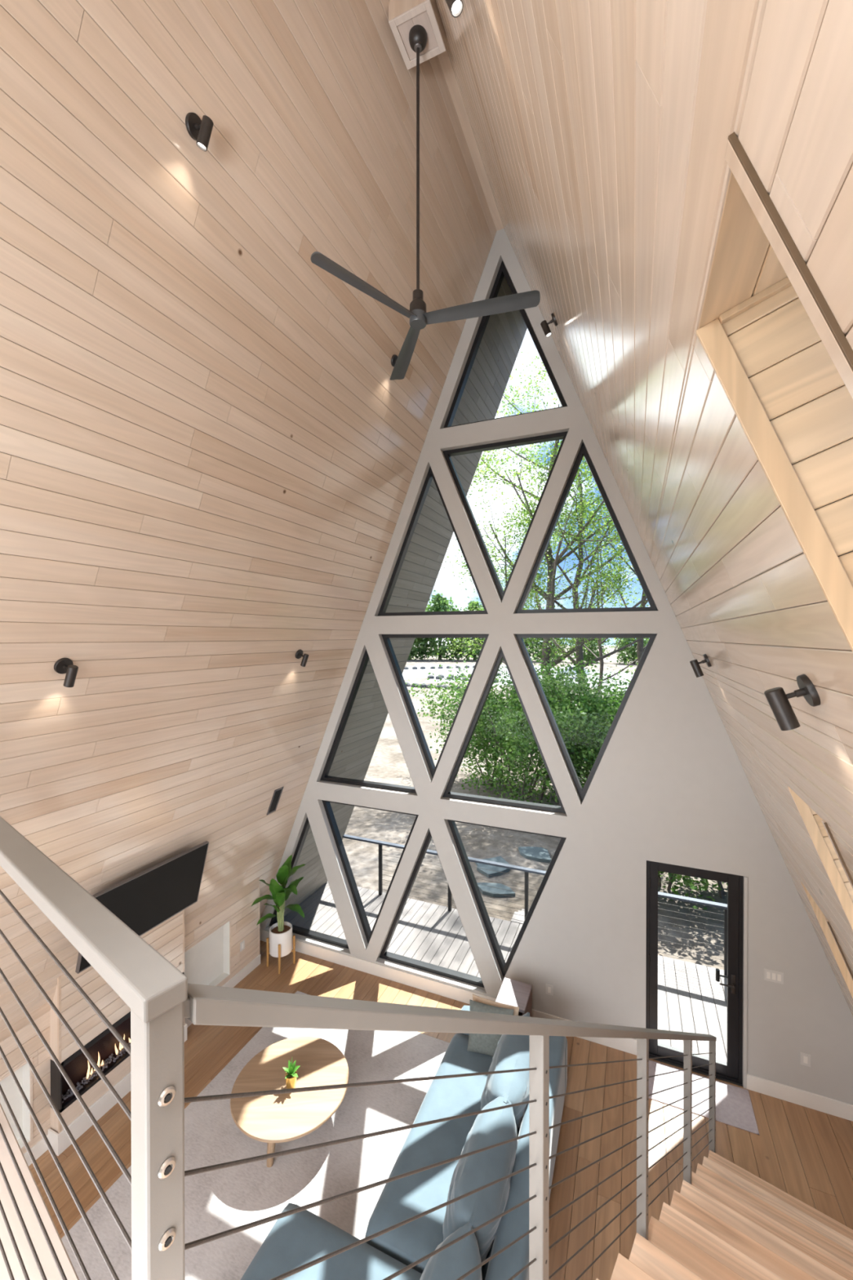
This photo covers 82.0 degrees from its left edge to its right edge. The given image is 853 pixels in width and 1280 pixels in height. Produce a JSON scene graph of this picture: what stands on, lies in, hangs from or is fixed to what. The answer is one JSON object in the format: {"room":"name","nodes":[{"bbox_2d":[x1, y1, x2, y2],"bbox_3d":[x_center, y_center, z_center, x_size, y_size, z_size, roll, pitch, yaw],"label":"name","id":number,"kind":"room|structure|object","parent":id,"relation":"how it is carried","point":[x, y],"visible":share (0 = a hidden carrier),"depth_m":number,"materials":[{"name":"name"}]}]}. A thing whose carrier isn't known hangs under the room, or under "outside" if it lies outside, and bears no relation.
{"room":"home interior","nodes":[
{"label":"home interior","id":0,"kind":"room"},
{"bbox_2d":[0,1102,79,1279],"bbox_3d":[-2.021,1.415,0.156,5.408,0.012,2.999,0,0,38],"label":"floor","id":1,"kind":"structure","parent":0,"point":[51,1272],"depth_m":1.17,"materials":[{"name":"wood"}]},
{"bbox_2d":[0,816,187,1279],"bbox_3d":[-1.671,0.910,1.652,3.429,0.980,0.053,0,0,38],"label":"cable railing","id":2,"kind":"object","parent":1,"relation":"on","point":[155,991],"visible":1,"depth_m":0.63,"materials":[{"name":"metal"}]},
{"bbox_2d":[164,1093,171,1102],"bbox_3d":[-0.318,0.560,0.602,0.005,0.007,0.007,0,0,38],"label":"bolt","id":3,"kind":"object","parent":2,"relation":"attached to","point":[167,1096],"depth_m":0.60,"materials":[{"name":"metal"}]},
{"bbox_2d":[164,1164,171,1173],"bbox_3d":[-0.318,0.649,0.603,0.005,0.007,0.007,0,0,38],"label":"socket","id":4,"kind":"object","parent":2,"relation":"attached to","point":[167,1166],"depth_m":0.60,"materials":[{"name":"metal"}]},
{"bbox_2d":[164,1235,172,1245],"bbox_3d":[-0.318,0.737,0.603,0.005,0.007,0.007,0,0,38],"label":"socket","id":5,"kind":"object","parent":2,"relation":"attached to","point":[168,1239],"depth_m":0.60,"materials":[{"name":"metal"}]},
{"bbox_2d":[48,909,186,1155],"bbox_3d":[-3.145,3.869,5.123,0.164,1.618,1.400,0,0,23],"label":"wall","id":6,"kind":"structure","parent":0,"point":[167,938],"depth_m":4.74,"materials":[{"name":"beige wood"}]},
{"bbox_2d":[50,972,183,1112],"bbox_3d":[-3.151,4.093,5.126,0.147,0.446,1.337,0,0,23],"label":"electric fireplace","id":7,"kind":"object","parent":6,"relation":"in","point":[107,1051],"visible":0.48,"depth_m":4.79,"materials":[{"name":"black metal"}]},
{"bbox_2d":[0,877,258,1154],"bbox_3d":[-4.318,4.068,2.580,0.014,1.250,9.737,0,0,23],"label":"wall","id":8,"kind":"structure","parent":0,"point":[237,907],"depth_m":6.05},
{"bbox_2d":[0,1056,33,1150],"bbox_3d":[-3.771,4.120,4.003,0.128,0.764,0.929,0,0,23],"label":"trim","id":9,"kind":"structure","parent":8,"relation":"attached to","point":[24,1073],"depth_m":4.39,"materials":[{"name":"paint"}]},
{"bbox_2d":[23,1133,48,1165],"bbox_3d":[-4.838,4.634,1.316,0.015,0.135,7.000,0,0,23],"label":"baseboard","id":10,"kind":"structure","parent":8,"relation":"attached to","point":[40,1148],"depth_m":4.43,"materials":[{"name":"white paint"}]},
{"bbox_2d":[183,918,231,986],"bbox_3d":[-2.824,4.106,6.240,0.128,0.764,0.769,0,0,23],"label":"niche","id":11,"kind":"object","parent":8,"relation":"attached to","point":[207,962],"depth_m":6.39,"materials":[{"name":"paint"}]},
{"bbox_2d":[185,954,260,1027],"bbox_3d":[-2.675,4.603,6.427,0.015,0.135,1.420,0,0,23],"label":"baseboard","id":12,"kind":"structure","parent":8,"relation":"attached to","point":[235,980],"depth_m":6.74,"materials":[{"name":"white paint"}]},
{"bbox_2d":[240,939,244,951],"bbox_3d":[-2.536,4.213,6.762,0.008,0.120,0.080,0,0,23],"label":"power outlet","id":13,"kind":"object","parent":8,"relation":"attached to","point":[242,943],"visible":1,"depth_m":6.76,"materials":[{"name":"white plastic"}]},
{"bbox_2d":[258,877,259,955],"bbox_3d":[-2.637,4.039,7.167,0.501,1.252,0.018,0,0,23],"label":"trim","id":14,"kind":"structure","parent":8,"relation":"attached to","point":[259,877],"depth_m":7.06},
{"bbox_2d":[0,240,493,893],"bbox_3d":[-3.055,-0.070,2.378,4.368,10.450,10.400,0,0,23],"label":"roof","id":15,"kind":"structure","parent":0,"point":[3,240],"depth_m":3.49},
{"bbox_2d":[0,0,496,1043],"bbox_3d":[-2.901,-0.195,2.204,3.887,9.776,10.197,0,0,23],"label":"ceiling","id":16,"kind":"structure","parent":0,"point":[190,702],"depth_m":3.69,"materials":[{"name":"wood"}]},
{"bbox_2d":[53,657,78,687],"bbox_3d":[-2.483,0.226,3.403,0.162,0.205,0.116,0,0,23],"label":"wall spotlight","id":17,"kind":"object","parent":16,"relation":"attached to","point":[63,665],"visible":1,"depth_m":3.38,"materials":[{"name":"brown metal"}]},
{"bbox_2d":[75,840,208,973],"bbox_3d":[-2.804,2.590,4.915,0.309,0.709,1.287,0,0,23],"label":"television","id":18,"kind":"object","parent":16,"relation":"attached to","point":[143,901],"visible":0.75,"depth_m":4.95,"materials":[{"name":"black metal"}]},
{"bbox_2d":[185,112,213,151],"bbox_3d":[-1.318,-2.979,2.874,0.162,0.205,0.116,0,0,23],"label":"wall spotlight","id":19,"kind":"object","parent":16,"relation":"attached to","point":[200,131],"visible":1,"depth_m":2.85,"materials":[{"name":"brown metal"}]},
{"bbox_2d":[266,786,283,814],"bbox_3d":[-2.048,2.175,6.641,0.145,0.351,0.178,0,0,23],"label":"ceiling vent","id":20,"kind":"object","parent":16,"relation":"in","point":[277,794],"visible":1,"depth_m":6.64,"materials":[{"name":"metal"}]},
{"bbox_2d":[295,649,308,666],"bbox_3d":[-1.466,0.214,5.812,0.162,0.205,0.116,0,0,23],"label":"wall spotlight","id":21,"kind":"object","parent":16,"relation":"attached to","point":[299,654],"visible":1,"depth_m":5.79,"materials":[{"name":"brown metal"}]},
{"bbox_2d":[391,354,397,366],"bbox_3d":[-0.298,-2.979,5.298,0.162,0.205,0.116,0,0,23],"label":"wall spotlight","id":22,"kind":"object","parent":16,"relation":"attached to","point":[394,357],"visible":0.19,"depth_m":5.29,"materials":[{"name":"brown metal"}]},
{"bbox_2d":[388,0,445,70],"bbox_3d":[-0.066,-4.820,3.779,0.335,0.358,0.335,0,0,23],"label":"trim","id":23,"kind":"structure","parent":16,"relation":"attached to","point":[403,15],"depth_m":3.71,"materials":[{"name":"wood"}]},
{"bbox_2d":[311,25,540,380],"bbox_3d":[0.064,-3.542,3.676,1.507,2.214,1.618,0,0,23],"label":"ceiling fan","id":24,"kind":"object","parent":23,"relation":"hanging from","point":[417,314],"visible":1,"depth_m":3.73,"materials":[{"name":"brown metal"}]},
{"bbox_2d":[284,1071,297,1088],"bbox_3d":[-1.306,4.243,4.734,0.110,0.125,0.110,0,0,23],"label":"pot","id":25,"kind":"object","parent":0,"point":[291,1080],"depth_m":4.70,"materials":[{"name":"gold metal"}]},
{"bbox_2d":[276,276,527,920],"bbox_3d":[-0.535,-0.091,7.936,3.997,10.055,1.796,0,0,23],"label":"soffit","id":26,"kind":"structure","parent":0,"point":[504,335],"depth_m":7.89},
{"bbox_2d":[394,506,450,605],"bbox_3d":[-0.678,-0.105,7.996,4.368,10.450,1.799,0,0,23],"label":"roof","id":27,"kind":"structure","parent":0,"point":[428,507],"depth_m":7.74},
{"bbox_2d":[28,940,852,1279],"bbox_3d":[-1.033,4.851,1.553,8.634,0.299,10.400,0,0,23],"label":"floor","id":28,"kind":"structure","parent":0,"point":[805,1153],"depth_m":4.57,"materials":[{"name":"brown wood"}]},
{"bbox_2d":[61,990,449,1279],"bbox_3d":[-1.003,4.678,4.151,3.165,0.010,3.815,0,0,23],"label":"area rug","id":29,"kind":"object","parent":28,"relation":"on","point":[217,1201],"visible":0.46,"depth_m":4.38,"materials":[{"name":"carpet"}]},
{"bbox_2d":[230,1035,349,1167],"bbox_3d":[-1.316,4.490,4.783,1.112,0.370,1.112,0,0,23],"label":"coffee table","id":30,"kind":"object","parent":29,"relation":"on","point":[271,1119],"visible":0.92,"depth_m":4.68,"materials":[{"name":"brown wood"}]},
{"bbox_2d":[282,1057,300,1088],"bbox_3d":[-1.306,4.179,4.727,0.174,0.254,0.169,0,0,23],"label":"potted succulent","id":31,"kind":"object","parent":30,"relation":"on","point":[291,1076],"visible":1,"depth_m":4.71,"materials":[{"name":"green plant"}]},
{"bbox_2d":[240,1004,567,1279],"bbox_3d":[-0.089,4.218,3.701,1.795,0.914,3.744,0,0,23],"label":"sectional sofa","id":32,"kind":"object","parent":29,"relation":"on","point":[295,1240],"visible":0.75,"depth_m":3.57,"materials":[{"name":"blue fabric"}]},
{"bbox_2d":[240,1202,422,1279],"bbox_3d":[-0.622,4.347,2.726,1.574,0.256,1.529,0,0,23],"label":"seat cushion","id":33,"kind":"object","parent":32,"relation":"on","point":[295,1240],"depth_m":3.37,"materials":[{"name":"blue fabric"}]},
{"bbox_2d":[364,1032,520,1279],"bbox_3d":[0.354,4.338,4.239,0.955,0.256,1.967,0,0,23],"label":"seat cushion","id":34,"kind":"object","parent":32,"relation":"on","point":[402,1199],"depth_m":3.96,"materials":[{"name":"blue fabric"}]},
{"bbox_2d":[419,1221,482,1279],"bbox_3d":[0.035,4.013,2.752,0.424,0.488,0.990,0,0,23],"label":"cushion","id":35,"kind":"object","parent":32,"relation":"on","point":[452,1262],"depth_m":3.00,"materials":[{"name":"blue fabric"}]},
{"bbox_2d":[443,1093,517,1262],"bbox_3d":[0.415,4.007,3.650,0.426,0.489,0.980,0,0,23],"label":"cushion","id":36,"kind":"object","parent":32,"relation":"on","point":[471,1172],"depth_m":3.49,"materials":[{"name":"blue fabric"}]},
{"bbox_2d":[466,999,514,1056],"bbox_3d":[0.655,3.994,5.024,0.460,0.447,0.189,0,0,17],"label":"throw pillow","id":37,"kind":"object","parent":32,"relation":"on","point":[483,1043],"visible":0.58,"depth_m":4.99,"materials":[{"name":"grey fabric"}]},
{"bbox_2d":[472,994,519,1015],"bbox_3d":[0.711,3.998,5.117,0.501,0.436,0.155,0,0,23],"label":"throw pillow","id":38,"kind":"object","parent":32,"relation":"on","point":[475,997],"visible":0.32,"depth_m":5.12,"materials":[{"name":"beige fabric"}]},
{"bbox_2d":[480,1012,530,1133],"bbox_3d":[0.777,4.001,4.501,0.422,0.490,1.030,0,0,23],"label":"cushion","id":39,"kind":"object","parent":32,"relation":"on","point":[512,1051],"depth_m":4.25,"materials":[{"name":"blue fabric"}]},
{"bbox_2d":[266,934,295,973],"bbox_3d":[-2.092,4.466,7.054,0.294,0.400,0.294,0,0,35],"label":"plant stand","id":40,"kind":"object","parent":28,"relation":"on","point":[293,950],"visible":0.7,"depth_m":7.01,"materials":[{"name":"brown wood"}]},
{"bbox_2d":[251,854,305,957],"bbox_3d":[-2.094,3.802,6.960,0.731,1.329,0.508,0,0,-11],"label":"potted plant","id":41,"kind":"object","parent":40,"relation":"on","point":[281,932],"visible":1,"depth_m":6.96,"materials":[{"name":"green plant"}]},
{"bbox_2d":[495,977,532,1017],"bbox_3d":[1.016,4.387,5.700,0.335,0.575,0.440,0,0,23],"label":"side table","id":42,"kind":"object","parent":28,"relation":"on","point":[512,992],"visible":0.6,"depth_m":5.70,"materials":[{"name":"brown wood"}]},
{"bbox_2d":[648,1059,759,1134],"bbox_3d":[2.800,4.674,5.055,0.965,0.008,0.495,0,0,23],"label":"door mat","id":43,"kind":"object","parent":28,"relation":"on","point":[734,1107],"visible":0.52,"depth_m":5.03,"materials":[{"name":"fabric"}]},
{"bbox_2d":[595,1150,852,1279],"bbox_3d":[1.442,3.141,2.111,1.032,3.112,4.745,0,0,38],"label":"staircase","id":44,"kind":"structure","parent":28,"relation":"on","point":[731,1223],"depth_m":3.00,"materials":[{"name":"brown wood"}]},
{"bbox_2d":[183,982,716,1279],"bbox_3d":[1.115,2.571,2.509,0.050,4.247,4.725,0,0,38],"label":"cable railing","id":45,"kind":"object","parent":44,"relation":"attached to","point":[204,1005],"visible":0.91,"depth_m":1.30,"materials":[{"name":"metal"}]},
{"bbox_2d":[259,228,852,1104],"bbox_3d":[0.955,-0.216,6.218,7.834,9.775,0.200,0,0,23],"label":"wall","id":46,"kind":"structure","parent":0,"point":[670,784],"depth_m":5.72,"materials":[{"name":"white paint"}]},
{"bbox_2d":[269,816,348,948],"bbox_3d":[-1.738,3.515,7.421,1.538,1.918,0.097,0,0,23],"label":"window","id":47,"kind":"structure","parent":46,"relation":"in","point":[297,930],"depth_m":7.44,"materials":[{"name":"black metal"}]},
{"bbox_2d":[320,648,416,793],"bbox_3d":[-0.816,1.072,7.016,1.623,2.023,0.097,0,0,23],"label":"window","id":48,"kind":"structure","parent":46,"relation":"in","point":[325,776],"depth_m":7.09,"materials":[{"name":"black metal"}]},
{"bbox_2d":[321,800,418,943],"bbox_3d":[-0.799,3.353,7.023,1.623,2.024,0.097,0,0,23],"label":"window","id":49,"kind":"structure","parent":46,"relation":"in","point":[368,932],"depth_m":7.11,"materials":[{"name":"black metal"}]},
{"bbox_2d":[378,831,484,987],"bbox_3d":[0.082,3.486,6.651,1.591,1.984,0.097,0,0,23],"label":"window","id":50,"kind":"structure","parent":46,"relation":"in","point":[384,954],"depth_m":6.70,"materials":[{"name":"black metal"}]},
{"bbox_2d":[377,466,488,616],"bbox_3d":[0.079,-1.346,6.622,1.628,2.030,0.097,0,0,23],"label":"window","id":51,"kind":"structure","parent":46,"relation":"in","point":[430,476],"depth_m":6.67,"materials":[{"name":"black metal"}]},
{"bbox_2d":[381,634,488,777],"bbox_3d":[0.115,0.907,6.621,1.580,1.970,0.097,0,0,23],"label":"window","id":52,"kind":"structure","parent":46,"relation":"in","point":[433,768],"depth_m":6.67,"materials":[{"name":"black metal"}]},
{"bbox_2d":[259,928,636,1054],"bbox_3d":[-0.099,4.587,6.577,5.518,0.165,0.016,0,0,23],"label":"baseboard","id":53,"kind":"structure","parent":46,"relation":"attached to","point":[627,1045],"depth_m":6.61,"materials":[{"name":"white paint"}]},
{"bbox_2d":[437,48,503,231],"bbox_3d":[-1.072,-5.079,1.399,0.094,0.030,10.200,0,0,23],"label":"trim","id":54,"kind":"structure","parent":46,"relation":"attached to","point":[443,58],"depth_m":4.93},
{"bbox_2d":[442,648,566,813],"bbox_3d":[0.977,1.081,6.257,1.617,2.016,0.097,0,0,23],"label":"window","id":55,"kind":"structure","parent":46,"relation":"in","point":[447,793],"depth_m":6.27,"materials":[{"name":"black metal"}]},
{"bbox_2d":[443,260,567,428],"bbox_3d":[0.974,-3.771,6.228,1.620,2.020,0.097,0,0,23],"label":"window","id":56,"kind":"structure","parent":46,"relation":"in","point":[503,272],"depth_m":6.25,"materials":[{"name":"black metal"}]},
{"bbox_2d":[443,431,568,599],"bbox_3d":[0.985,-1.482,6.237,1.635,2.039,0.097,0,0,23],"label":"window","id":57,"kind":"structure","parent":46,"relation":"in","point":[559,436],"depth_m":6.25,"materials":[{"name":"black metal"}]},
{"bbox_2d":[447,819,566,977],"bbox_3d":[0.998,3.316,6.262,1.557,1.941,0.097,0,0,23],"label":"window","id":58,"kind":"structure","parent":46,"relation":"in","point":[504,966],"depth_m":6.29,"materials":[{"name":"black metal"}]},
{"bbox_2d":[546,983,553,995],"bbox_3d":[1.480,4.211,5.910,0.085,0.120,0.008,0,0,23],"label":"power outlet","id":59,"kind":"object","parent":46,"relation":"attached to","point":[549,988],"visible":1,"depth_m":5.91,"materials":[{"name":"white plastic"}]},
{"bbox_2d":[515,633,657,801],"bbox_3d":[1.868,0.930,5.879,1.609,2.006,0.097,0,0,23],"label":"window","id":60,"kind":"structure","parent":46,"relation":"in","point":[582,792],"depth_m":5.83,"materials":[{"name":"black metal"}]},
{"bbox_2d":[515,442,657,613],"bbox_3d":[1.872,-1.337,5.863,1.621,2.021,0.097,0,0,23],"label":"window","id":61,"kind":"structure","parent":46,"relation":"in","point":[583,452],"depth_m":5.83,"materials":[{"name":"black metal"}]},
{"bbox_2d":[645,860,743,1084],"bbox_3d":[2.914,3.571,5.377,0.931,2.212,0.176,0,0,23],"label":"door","id":62,"kind":"structure","parent":46,"relation":"in","point":[731,1069],"depth_m":5.25,"materials":[{"name":"black metal"}]},
{"bbox_2d":[742,875,747,1088],"bbox_3d":[3.327,3.573,5.121,0.030,2.211,0.016,0,0,23],"label":"trim","id":63,"kind":"structure","parent":46,"relation":"attached to","point":[745,878],"depth_m":5.11,"materials":[{"name":"white paint"}]},
{"bbox_2d":[764,968,783,984],"bbox_3d":[3.557,3.444,5.026,0.165,0.118,0.010,0,0,23],"label":"light switch","id":64,"kind":"object","parent":46,"relation":"attached to","point":[772,975],"visible":1,"depth_m":5.02,"materials":[{"name":"white plastic"}]},
{"bbox_2d":[746,1073,852,1120],"bbox_3d":[3.912,4.605,4.880,1.240,0.150,0.016,0,0,23],"label":"baseboard","id":65,"kind":"structure","parent":46,"relation":"attached to","point":[790,1094],"depth_m":4.93,"materials":[{"name":"white paint"}]},
{"bbox_2d":[800,1052,810,1066],"bbox_3d":[3.805,4.211,4.927,0.085,0.120,0.008,0,0,23],"label":"power outlet","id":66,"kind":"object","parent":46,"relation":"attached to","point":[805,1059],"visible":1,"depth_m":4.92,"materials":[{"name":"white plastic"}]},
{"bbox_2d":[803,1055,807,1063],"bbox_3d":[3.804,4.211,4.924,0.034,0.068,0.003,0,0,23],"label":"receptacle","id":67,"kind":"object","parent":66,"relation":"attached to","point":[805,1057],"depth_m":4.92,"materials":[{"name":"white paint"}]},
{"bbox_2d":[435,0,852,1015],"bbox_3d":[0.757,-0.185,0.656,3.887,9.776,10.197,0,0,23],"label":"ceiling","id":68,"kind":"structure","parent":0,"point":[602,129],"depth_m":1.70,"materials":[{"name":"wood"}]},
{"bbox_2d":[444,0,462,17],"bbox_3d":[0.141,-2.995,2.256,0.162,0.205,0.116,0,0,23],"label":"wall spotlight","id":69,"kind":"object","parent":68,"relation":"attached to","point":[455,6],"visible":1,"depth_m":2.26,"materials":[{"name":"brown metal"}]},
{"bbox_2d":[540,312,557,337],"bbox_3d":[1.180,-3.026,4.726,0.162,0.205,0.116,0,0,23],"label":"wall spotlight","id":70,"kind":"object","parent":68,"relation":"attached to","point":[544,326],"visible":1,"depth_m":4.71,"materials":[{"name":"brown metal"}]},
{"bbox_2d":[689,653,711,677],"bbox_3d":[2.347,0.219,4.206,0.162,0.205,0.116,0,0,23],"label":"wall spotlight","id":71,"kind":"object","parent":68,"relation":"attached to","point":[695,664],"visible":1,"depth_m":4.19,"materials":[{"name":"brown metal"}]},
{"bbox_2d":[695,132,852,652],"bbox_3d":[1.053,-0.335,0.960,0.892,1.403,0.602,0,0,23],"label":"shaft","id":72,"kind":"structure","parent":68,"relation":"attached to","point":[775,345],"depth_m":1.28,"materials":[{"name":"brown wood"}]},
{"bbox_2d":[764,674,820,730],"bbox_3d":[1.308,0.224,1.761,0.162,0.205,0.116,0,0,23],"label":"wall spotlight","id":73,"kind":"object","parent":68,"relation":"attached to","point":[781,708],"visible":1,"depth_m":1.75,"materials":[{"name":"brown metal"}]},
{"bbox_2d":[787,786,852,929],"bbox_3d":[2.454,1.378,2.530,0.851,1.298,0.668,0,0,23],"label":"window","id":74,"kind":"structure","parent":68,"relation":"attached to","point":[828,852],"depth_m":2.90,"materials":[{"name":"brown wood"}]},
{"bbox_2d":[800,881,852,998],"bbox_3d":[3.553,2.640,3.842,0.875,1.358,0.688,0,0,23],"label":"trim","id":75,"kind":"structure","parent":68,"relation":"attached to","point":[833,942],"depth_m":4.21,"materials":[{"name":"brown wood"}]},
{"bbox_2d":[508,240,852,1016],"bbox_3d":[0.989,-0.059,0.667,4.368,10.450,10.400,0,0,23],"label":"roof","id":76,"kind":"structure","parent":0,"point":[508,240],"depth_m":1.37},
{"bbox_2d":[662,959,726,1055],"bbox_3d":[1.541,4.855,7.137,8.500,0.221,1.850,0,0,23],"label":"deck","id":77,"kind":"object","parent":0,"point":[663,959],"depth_m":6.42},
{"label":"outside","id":78,"kind":"structure","parent":0,"visible":0},
{"bbox_2d":[342,644,727,969],"bbox_3d":[64.653,4.674,204.123,240.000,1.686,413.700,0,0,23],"label":"ground","id":79,"kind":"structure","parent":78,"point":[388,765],"depth_m":11.75,"materials":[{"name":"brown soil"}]},
{"bbox_2d":[407,637,434,660],"bbox_3d":[-4.009,-1.855,118.240,13.478,14.848,13.733,0,0,-21],"label":"tree","id":80,"kind":"object","parent":79,"relation":"on","point":[414,652],"visible":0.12,"depth_m":115.66,"materials":[{"name":"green plant"}]},
{"bbox_2d":[413,590,469,660],"bbox_3d":[3.121,-3.192,118.502,16.480,17.818,16.174,0,0,-5],"label":"tree","id":81,"kind":"object","parent":79,"relation":"on","point":[440,602],"visible":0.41,"depth_m":115.92,"materials":[{"name":"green plant"}]},
{"bbox_2d":[448,597,485,660],"bbox_3d":[10.995,-2.180,116.754,14.152,15.590,14.420,0,0,11],"label":"tree","id":82,"kind":"object","parent":79,"relation":"on","point":[472,604],"visible":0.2,"depth_m":114.90,"materials":[{"name":"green plant"}]},
{"bbox_2d":[405,648,575,795],"bbox_3d":[2.018,2.790,17.320,6.253,5.234,5.276,0,0,23],"label":"shrub","id":83,"kind":"object","parent":79,"relation":"on","point":[484,752],"visible":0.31,"depth_m":16.70,"materials":[{"name":"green plant"}]},
{"bbox_2d":[475,856,510,877],"bbox_3d":[1.464,5.052,10.903,0.754,0.120,0.738,0,0,-19],"label":"stepping stone","id":84,"kind":"object","parent":79,"relation":"on","point":[499,859],"visible":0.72,"depth_m":10.74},
{"bbox_2d":[476,882,515,897],"bbox_3d":[1.375,5.071,9.914,0.791,0.120,0.433,0,0,4],"label":"stepping stone","id":85,"kind":"object","parent":79,"relation":"on","point":[498,886],"visible":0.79,"depth_m":9.83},
{"bbox_2d":[284,880,727,1062],"bbox_3d":[1.542,4.730,7.138,8.494,0.028,1.880,0,0,23],"label":"deck","id":86,"kind":"object","parent":79,"relation":"on","point":[431,933],"visible":0.23,"depth_m":7.41,"materials":[{"name":"wood"}]},
{"bbox_2d":[342,834,727,975],"bbox_3d":[1.875,4.223,7.920,8.500,0.975,0.090,0,0,23],"label":"deck railing","id":87,"kind":"object","parent":86,"relation":"on","point":[526,870],"visible":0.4,"depth_m":8.01,"materials":[{"name":"black metal"}]},
{"bbox_2d":[481,606,536,660],"bbox_3d":[19.461,-2.837,115.042,15.793,17.075,15.500,0,0,26],"label":"tree","id":88,"kind":"object","parent":79,"relation":"on","point":[526,642],"visible":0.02,"depth_m":113.34,"materials":[{"name":"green plant"}]},
{"bbox_2d":[402,664,633,693],"bbox_3d":[17.239,4.962,63.861,58.000,0.100,53.000,0,0,23],"label":"gravel lot","id":89,"kind":"structure","parent":79,"relation":"on","point":[410,673],"depth_m":70.55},
{"bbox_2d":[411,682,418,687],"bbox_3d":[-1.192,4.838,52.013,0.882,0.626,0.887,0,0,30],"label":"boulder","id":90,"kind":"object","parent":89,"relation":"on","point":[417,684],"visible":0.54,"depth_m":51.68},
{"bbox_2d":[419,683,426,687],"bbox_3d":[-0.327,4.842,51.461,0.882,0.626,0.887,0,0,12],"label":"boulder","id":91,"kind":"object","parent":89,"relation":"on","point":[423,685],"visible":0.52,"depth_m":51.10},
{"bbox_2d":[427,675,434,679],"bbox_3d":[0.599,4.772,62.568,0.882,0.626,0.887,0,0,12],"label":"boulder","id":92,"kind":"object","parent":89,"relation":"on","point":[431,677],"visible":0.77,"depth_m":62.21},
{"bbox_2d":[553,665,590,677],"bbox_3d":[18.724,4.118,63.770,4.490,1.549,1.760,0,0,-6],"label":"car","id":93,"kind":"object","parent":89,"relation":"on","point":[571,668],"visible":0.12,"depth_m":62.93,"materials":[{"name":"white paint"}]},
{"bbox_2d":[435,478,601,766],"bbox_3d":[3.199,-0.502,19.475,5.556,11.225,6.563,0,0,-8],"label":"tree","id":94,"kind":"object","parent":79,"relation":"on","point":[540,575],"visible":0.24,"depth_m":18.79,"materials":[{"name":"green plant"}]},
{"bbox_2d":[511,908,528,924],"bbox_3d":[2.105,4.912,8.468,1.120,0.390,0.940,0,0,23],"label":"steps","id":95,"kind":"structure","parent":79,"relation":"on","point":[521,913],"depth_m":8.36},
{"bbox_2d":[419,643,626,803],"bbox_3d":[3.474,2.763,15.882,8.088,5.299,6.780,0,0,-41],"label":"shrub","id":96,"kind":"object","parent":79,"relation":"on","point":[527,748],"visible":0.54,"depth_m":14.80,"materials":[{"name":"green plant"}]},
{"bbox_2d":[518,846,551,862],"bbox_3d":[2.525,5.052,11.513,0.675,0.120,0.692,0,0,5],"label":"stepping stone","id":97,"kind":"object","parent":79,"relation":"on","point":[534,853],"visible":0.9,"depth_m":11.48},
{"bbox_2d":[444,351,650,688],"bbox_3d":[5.224,-4.401,18.502,10.291,19.086,11.842,0,0,-13],"label":"tree","id":98,"kind":"object","parent":79,"relation":"on","point":[549,603],"visible":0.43,"depth_m":18.11,"materials":[{"name":"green plant"}]},
{"bbox_2d":[528,633,570,662],"bbox_3d":[27.747,-0.474,110.926,10.782,11.878,10.987,0,0,42],"label":"tree","id":99,"kind":"object","parent":79,"relation":"on","point":[556,638],"visible":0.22,"depth_m":109.96,"materials":[{"name":"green plant"}]},
{"bbox_2d":[462,439,642,756],"bbox_3d":[5.931,-1.852,19.416,8.302,13.943,8.743,0,0,-1],"label":"tree","id":100,"kind":"object","parent":79,"relation":"on","point":[577,581],"visible":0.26,"depth_m":17.96,"materials":[{"name":"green plant"}]},
{"bbox_2d":[501,642,637,805],"bbox_3d":[4.968,2.772,15.079,4.756,5.384,6.601,0,0,-10],"label":"shrub","id":101,"kind":"object","parent":79,"relation":"on","point":[546,681],"visible":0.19,"depth_m":14.73,"materials":[{"name":"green plant"}]},
{"bbox_2d":[533,666,630,782],"bbox_3d":[5.283,3.125,15.167,5.496,4.628,7.748,0,0,35],"label":"shrub","id":102,"kind":"object","parent":79,"relation":"on","point":[584,695],"visible":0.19,"depth_m":14.07,"materials":[{"name":"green plant"}]},
{"bbox_2d":[568,637,613,662],"bbox_3d":[35.572,-0.115,106.870,10.109,11.136,10.300,0,0,-33],"label":"tree","id":103,"kind":"object","parent":79,"relation":"on","point":[593,647],"visible":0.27,"depth_m":104.83,"materials":[{"name":"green plant"}]},
{"bbox_2d":[533,491,649,697],"bbox_3d":[7.654,-0.647,22.556,7.322,11.554,6.364,0,0,-30],"label":"tree","id":104,"kind":"object","parent":79,"relation":"on","point":[599,640],"visible":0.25,"depth_m":21.89,"materials":[{"name":"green plant"}]},
{"bbox_2d":[564,483,648,662],"bbox_3d":[8.903,-1.194,19.725,7.134,12.686,7.944,0,0,-14],"label":"tree","id":105,"kind":"object","parent":79,"relation":"on","point":[640,649],"visible":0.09,"depth_m":19.69,"materials":[{"name":"green plant"}]},
{"bbox_2d":[608,638,649,663],"bbox_3d":[42.728,0.252,101.548,9.613,10.394,9.435,0,0,-17],"label":"tree","id":106,"kind":"object","parent":79,"relation":"on","point":[628,651],"visible":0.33,"depth_m":100.12,"materials":[{"name":"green plant"}]},
{"bbox_2d":[584,769,722,909],"bbox_3d":[4.566,3.633,10.178,2.940,3.376,3.596,0,0,34],"label":"shrub","id":107,"kind":"object","parent":79,"relation":"on","point":[671,876],"visible":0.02,"depth_m":9.43,"materials":[{"name":"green plant"}]},
{"bbox_2d":[662,876,727,909],"bbox_3d":[6.129,3.892,9.525,3.758,2.744,3.072,0,0,19],"label":"shrub","id":108,"kind":"object","parent":79,"relation":"on","point":[722,892],"visible":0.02,"depth_m":9.61,"materials":[{"name":"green plant"}]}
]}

